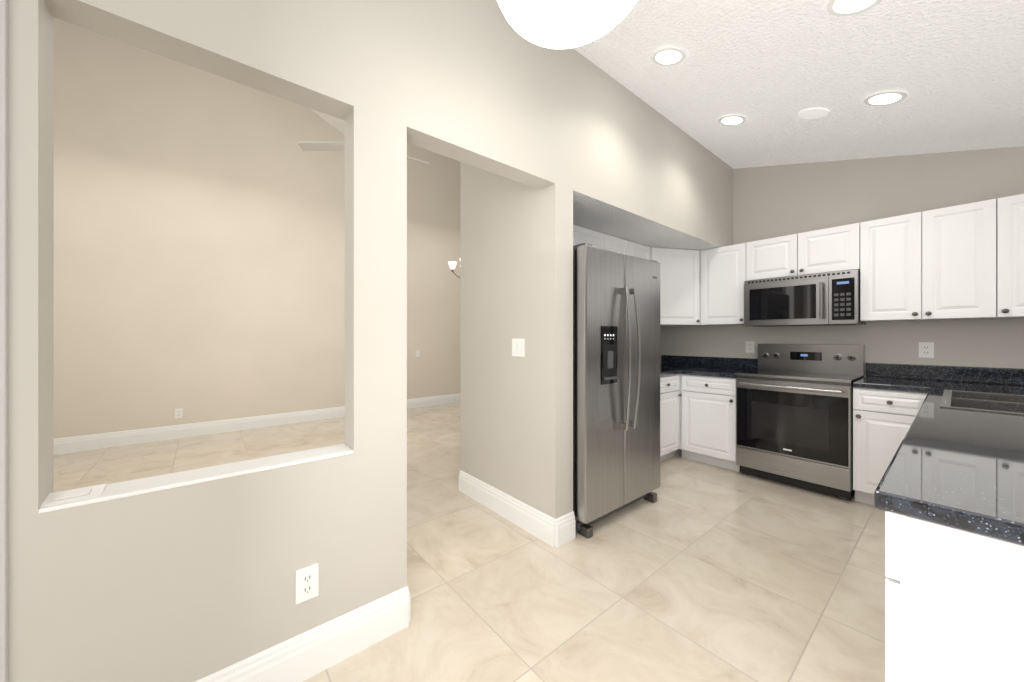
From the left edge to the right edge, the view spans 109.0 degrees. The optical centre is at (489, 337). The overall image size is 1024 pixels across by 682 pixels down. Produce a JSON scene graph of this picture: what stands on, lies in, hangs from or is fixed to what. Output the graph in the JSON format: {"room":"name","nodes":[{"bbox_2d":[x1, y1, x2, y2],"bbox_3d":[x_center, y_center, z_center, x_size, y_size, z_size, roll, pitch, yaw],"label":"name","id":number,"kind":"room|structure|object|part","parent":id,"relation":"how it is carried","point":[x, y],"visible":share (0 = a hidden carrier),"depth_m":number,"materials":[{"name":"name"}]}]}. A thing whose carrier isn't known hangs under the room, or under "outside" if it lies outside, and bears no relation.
{"room":"kitchen","nodes":[
{"label":"kitchen","id":0,"kind":"room"},
{"bbox_2d":[54,18,460,438],"bbox_3d":[-2.246,-1.176,5.740,10.900,4.800,0.120,0,0,-38],"label":"wall","id":1,"kind":"structure","parent":0,"point":[199,245],"depth_m":4.59,"materials":[{"name":"beige paint"}]},
{"bbox_2d":[54,393,460,453],"bbox_3d":[-2.203,1.144,5.686,10.700,0.160,0.018,0,0,-38],"label":"baseboard","id":2,"kind":"structure","parent":1,"relation":"attached to","point":[103,440],"depth_m":4.60,"materials":[{"name":"white wood"}]},
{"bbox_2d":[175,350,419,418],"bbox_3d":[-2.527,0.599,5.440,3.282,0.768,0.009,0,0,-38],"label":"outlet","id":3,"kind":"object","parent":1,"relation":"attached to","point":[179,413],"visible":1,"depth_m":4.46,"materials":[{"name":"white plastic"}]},
{"bbox_2d":[8,0,572,681],"bbox_3d":[-1.645,-0.351,0.634,5.380,3.150,0.120,0,0,-38],"label":"wall","id":4,"kind":"structure","parent":0,"point":[194,582],"depth_m":1.29,"materials":[{"name":"beige paint"}]},
{"bbox_2d":[0,0,7,681],"bbox_3d":[-1.630,0.119,0.558,1.112,2.210,0.018,0,0,-38],"label":"door frame","id":5,"kind":"structure","parent":4,"relation":"attached to","point":[3,340],"depth_m":0.89,"materials":[{"name":"grey"}]},
{"bbox_2d":[38,444,353,512],"bbox_3d":[-0.880,0.446,1.228,0.797,0.012,0.125,0,0,-38],"label":"ledge","id":6,"kind":"object","parent":4,"relation":"attached to","point":[112,491],"visible":0.85,"depth_m":1.17,"materials":[{"name":"white"}]},
{"bbox_2d":[40,484,105,507],"bbox_3d":[-1.149,0.436,1.006,0.118,0.016,0.075,0,0,-38],"label":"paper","id":7,"kind":"object","parent":6,"relation":"on","point":[60,497],"visible":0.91,"depth_m":1.00,"materials":[{"name":"white paper"}]},
{"bbox_2d":[195,586,410,681],"bbox_3d":[-1.990,1.144,0.278,4.198,0.160,0.018,0,0,-38],"label":"baseboard","id":8,"kind":"structure","parent":4,"relation":"attached to","point":[304,656],"depth_m":1.35,"materials":[{"name":"white"}]},
{"bbox_2d":[295,563,318,603],"bbox_3d":[-0.658,0.889,1.319,0.075,0.118,0.008,0,0,-38],"label":"outlet","id":9,"kind":"object","parent":4,"relation":"attached to","point":[307,583],"visible":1,"depth_m":1.32,"materials":[{"name":"white plastic"}]},
{"bbox_2d":[54,402,885,681],"bbox_3d":[0.338,1.249,2.416,10.900,0.050,9.000,0,0,-38],"label":"floor","id":10,"kind":"structure","parent":0,"point":[697,571],"depth_m":1.85,"materials":[{"name":"tile"}]},
{"bbox_2d":[573,243,659,538],"bbox_3d":[0.673,0.323,2.800,0.900,1.802,1.024,0,0,-38],"label":"fridge","id":11,"kind":"object","parent":10,"relation":"on","point":[616,381],"visible":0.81,"depth_m":2.35,"materials":[{"name":"silver metal"}]},
{"bbox_2d":[576,244,623,523],"bbox_3d":[0.720,0.279,2.342,0.412,1.690,0.075,0,0,-38],"label":"freezer","id":12,"kind":"object","parent":11,"relation":"in","point":[599,271],"depth_m":2.27,"materials":[{"name":"silver metal"}]},
{"bbox_3d":[0.933,0.134,2.408,0.142,0.942,0.086,0,0,-38],"label":"handle","id":13,"kind":"part","parent":11,"relation":"part of","materials":[{"name":"silver metal"}]},
{"bbox_2d":[660,374,683,460],"bbox_3d":[1.517,0.794,3.700,0.593,0.860,0.693,0,0,-38],"label":"base cabinet","id":14,"kind":"object","parent":10,"relation":"on","point":[671,386],"depth_m":3.57,"materials":[{"name":"white wood"}]},
{"bbox_2d":[660,355,679,376],"bbox_3d":[1.561,0.286,3.775,1.654,0.155,0.630,0,0,-38],"label":"countertop","id":15,"kind":"structure","parent":14,"relation":"on","point":[670,364],"depth_m":4.25,"materials":[{"name":"stone"}]},
{"bbox_2d":[684,374,739,471],"bbox_3d":[2.283,0.794,3.647,0.673,0.860,0.517,0,0,-38],"label":"base cabinet","id":16,"kind":"object","parent":10,"relation":"on","point":[709,402],"depth_m":3.44,"materials":[{"name":"white wood"}]},
{"bbox_2d":[680,356,757,377],"bbox_3d":[2.305,0.286,3.647,0.637,0.155,0.486,0,0,-38],"label":"countertop","id":17,"kind":"structure","parent":16,"relation":"on","point":[725,367],"depth_m":3.79,"materials":[{"name":"stone"}]},
{"bbox_2d":[735,344,864,500],"bbox_3d":[2.653,0.641,3.136,0.698,1.165,0.740,0,0,-38],"label":"range","id":18,"kind":"object","parent":10,"relation":"on","point":[794,414],"visible":0.98,"depth_m":2.98,"materials":[{"name":"silver metal"}]},
{"bbox_3d":[2.398,0.401,2.938,0.053,0.025,0.654,0,0,-38],"label":"handle","id":19,"kind":"part","parent":18,"relation":"part of","materials":[{"name":"silver metal"}]},
{"bbox_3d":[2.427,1.048,2.961,0.020,0.163,0.728,0,0,-38],"label":"drawer","id":20,"kind":"part","parent":18,"relation":"part of","materials":[{"name":"silver metal"}]},
{"bbox_3d":[2.425,0.657,2.959,0.026,0.603,0.728,0,0,-38],"label":"door","id":21,"kind":"part","parent":18,"relation":"part of","materials":[{"name":"black glass"}]},
{"bbox_2d":[853,387,927,504],"bbox_3d":[3.013,0.794,2.701,0.683,0.860,0.385,0,0,-38],"label":"base cabinet","id":22,"kind":"object","parent":10,"relation":"on","point":[881,418],"depth_m":2.59,"materials":[{"name":"white wood"}]},
{"bbox_2d":[853,363,935,390],"bbox_3d":[3.023,0.286,2.724,0.637,0.155,0.358,0,0,-38],"label":"countertop","id":23,"kind":"structure","parent":22,"relation":"on","point":[882,376],"depth_m":2.86,"materials":[{"name":"stone"}]},
{"bbox_2d":[872,434,1023,681],"bbox_3d":[1.418,0.794,0.819,0.943,0.860,0.644,0,0,-38],"label":"base cabinet","id":24,"kind":"object","parent":10,"relation":"on","point":[954,605],"depth_m":0.71,"materials":[{"name":"white wood"}]},
{"bbox_2d":[874,365,1023,545],"bbox_3d":[2.310,0.286,1.507,3.257,0.155,0.690,0,0,-38],"label":"countertop","id":25,"kind":"structure","parent":24,"relation":"on","point":[961,469],"depth_m":0.94,"materials":[{"name":"stone"}]},
{"bbox_2d":[940,390,1023,414],"bbox_3d":[2.614,0.219,1.754,0.884,0.590,0.544,0,0,-38],"label":"sink","id":26,"kind":"object","parent":25,"relation":"in","point":[990,402],"visible":0.25,"depth_m":1.90,"materials":[{"name":"metal"}]},
{"bbox_2d":[944,366,1023,370],"bbox_3d":[3.242,0.286,2.289,0.825,0.155,0.420,0,0,-38],"label":"countertop","id":27,"kind":"structure","parent":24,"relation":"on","point":[950,368],"depth_m":2.61,"materials":[{"name":"stone"}]},
{"bbox_2d":[461,162,540,510],"bbox_3d":[0.123,-1.176,2.572,0.129,4.800,1.010,0,0,-38],"label":"wall","id":28,"kind":"structure","parent":0,"point":[500,311],"depth_m":2.53,"materials":[{"name":"beige paint"}]},
{"bbox_2d":[459,470,561,547],"bbox_3d":[0.078,1.144,2.525,0.018,0.160,1.028,0,0,-38],"label":"baseboard","id":29,"kind":"structure","parent":28,"relation":"attached to","point":[548,529],"depth_m":2.40,"materials":[{"name":"white wood"}]},
{"bbox_2d":[573,225,576,245],"bbox_3d":[0.325,-0.757,2.921,0.528,0.293,0.461,0,0,-38],"label":"upper cabinet","id":30,"kind":"object","parent":28,"relation":"attached to","point":[574,226],"depth_m":2.91,"materials":[{"name":"white wood"}]},
{"bbox_2d":[573,48,732,250],"bbox_3d":[1.269,-1.416,3.386,2.600,1.020,0.890,0,0,-38],"label":"soffit","id":31,"kind":"structure","parent":0,"point":[645,174],"depth_m":2.78,"materials":[{"name":"beige paint"}]},
{"bbox_2d":[574,0,1023,168],"bbox_3d":[0.338,-2.435,2.416,10.900,2.451,9.000,0,0,-38],"label":"ceiling","id":32,"kind":"structure","parent":0,"point":[769,70],"depth_m":2.09,"materials":[{"name":"white paint"}]},
{"bbox_2d":[297,108,429,165],"bbox_3d":[-1.245,-2.217,3.839,1.317,0.913,1.368,0,0,-38],"label":"ceiling fan","id":33,"kind":"object","parent":32,"relation":"hanging from","point":[338,124],"visible":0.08,"depth_m":3.79,"materials":[{"name":"silver metal"}]},
{"bbox_2d":[448,258,460,277],"bbox_3d":[-0.312,-2.027,6.094,0.658,2.201,0.682,0,0,-38],"label":"chandelier","id":34,"kind":"object","parent":32,"relation":"hanging from","point":[452,265],"visible":0.06,"depth_m":6.02,"materials":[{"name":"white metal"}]},
{"bbox_2d":[652,47,685,65],"bbox_3d":[1.061,-1.662,2.155,0.190,0.056,0.183,0,0,-38],"label":"recessed light","id":35,"kind":"object","parent":32,"relation":"in","point":[667,56],"visible":1,"depth_m":2.15,"materials":[{"name":"white plastic"}]},
{"bbox_2d":[718,115,746,125],"bbox_3d":[1.860,-1.665,2.789,0.190,0.056,0.183,0,0,-38],"label":"recessed light","id":36,"kind":"object","parent":32,"relation":"in","point":[730,120],"visible":1,"depth_m":2.78,"materials":[{"name":"white plastic"}]},
{"bbox_2d":[797,107,828,118],"bbox_3d":[2.223,-1.539,2.501,0.170,0.053,0.164,0,0,-38],"label":"ceiling vent","id":37,"kind":"object","parent":32,"relation":"in","point":[813,113],"visible":0.9,"depth_m":2.49,"materials":[{"name":"white plastic"}]},
{"bbox_2d":[826,0,881,15],"bbox_3d":[1.571,-1.446,1.563,0.190,0.056,0.183,0,0,-38],"label":"recessed light","id":38,"kind":"object","parent":32,"relation":"in","point":[843,7],"visible":1,"depth_m":1.59,"materials":[{"name":"white plastic"}]},
{"bbox_2d":[864,90,907,105],"bbox_3d":[2.392,-1.446,2.202,0.190,0.056,0.183,0,0,-38],"label":"recessed light","id":39,"kind":"object","parent":32,"relation":"in","point":[885,98],"visible":0.98,"depth_m":2.19,"materials":[{"name":"white plastic"}]},
{"bbox_2d":[660,146,1023,385],"bbox_3d":[3.616,-1.176,2.583,0.120,4.800,5.040,0,0,-38],"label":"wall","id":40,"kind":"structure","parent":0,"point":[777,201],"depth_m":3.03,"materials":[{"name":"beige paint"}]},
{"bbox_2d":[746,341,754,352],"bbox_3d":[2.657,0.094,3.712,0.008,0.118,0.075,0,0,-38],"label":"outlet","id":41,"kind":"object","parent":40,"relation":"attached to","point":[750,345],"depth_m":3.71,"materials":[{"name":"white plastic"}]},
{"bbox_2d":[701,194,1023,325],"bbox_3d":[3.237,-0.518,2.666,0.370,0.771,3.035,0,0,-38],"label":"upper cabinet","id":42,"kind":"object","parent":40,"relation":"attached to","point":[962,262],"visible":0.96,"depth_m":2.66,"materials":[{"name":"white wood"}]},
{"bbox_2d":[744,269,865,326],"bbox_3d":[2.747,-0.318,3.213,0.470,0.421,0.750,0,0,-38],"label":"microwave","id":43,"kind":"object","parent":42,"relation":"attached to","point":[827,299],"visible":1,"depth_m":3.05,"materials":[{"name":"silver metal"}]},
{"bbox_3d":[2.690,-0.302,2.948,0.054,0.292,0.024,0,0,-38],"label":"handle","id":44,"kind":"part","parent":43,"relation":"part of","materials":[{"name":"silver metal"}]},
{"bbox_2d":[919,342,933,357],"bbox_3d":[3.363,0.094,2.804,0.008,0.118,0.075,0,0,-38],"label":"outlet","id":45,"kind":"object","parent":40,"relation":"attached to","point":[926,349],"depth_m":2.80,"materials":[{"name":"white plastic"}]},
{"bbox_3d":[0.990,-1.176,3.810,2.760,4.800,0.120,0,0,-38],"label":"wall","id":46,"kind":"structure","parent":0,"visible":0},
{"bbox_2d":[577,226,608,249],"bbox_3d":[0.673,-0.757,3.192,0.566,0.293,0.461,0,0,-38],"label":"upper cabinet","id":47,"kind":"object","parent":46,"relation":"attached to","point":[584,235],"depth_m":3.05,"materials":[{"name":"white wood"}]},
{"bbox_2d":[609,235,628,254],"bbox_3d":[0.983,-0.757,3.433,0.432,0.293,0.461,0,0,-38],"label":"upper cabinet","id":48,"kind":"object","parent":46,"relation":"attached to","point":[616,244],"depth_m":3.29,"materials":[{"name":"white wood"}]},
{"bbox_2d":[629,241,652,259],"bbox_3d":[1.340,-0.518,3.695,0.452,0.771,0.485,0,0,-38],"label":"upper cabinet","id":49,"kind":"object","parent":46,"relation":"attached to","point":[635,249],"depth_m":3.51,"materials":[{"name":"white wood"}]},
{"bbox_2d":[653,247,711,326],"bbox_3d":[1.869,-0.518,3.970,0.930,0.771,0.700,0,0,-38],"label":"upper cabinet","id":50,"kind":"object","parent":46,"relation":"attached to","point":[680,287],"depth_m":3.70,"materials":[{"name":"white wood"}]},
{"bbox_3d":[0.271,-1.412,1.199,0.536,0.401,0.536,0,0,-38],"label":"pendant light","id":51,"kind":"object","parent":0,"visible":0},
{"bbox_2d":[498,0,637,48],"bbox_3d":[0.271,-1.133,1.199,0.520,0.175,0.520,0,0,-38],"label":"pendant light","id":52,"kind":"object","parent":51,"relation":"hanging from","point":[559,24],"visible":1,"depth_m":1.22,"materials":[{"name":"white glass"}]}
]}

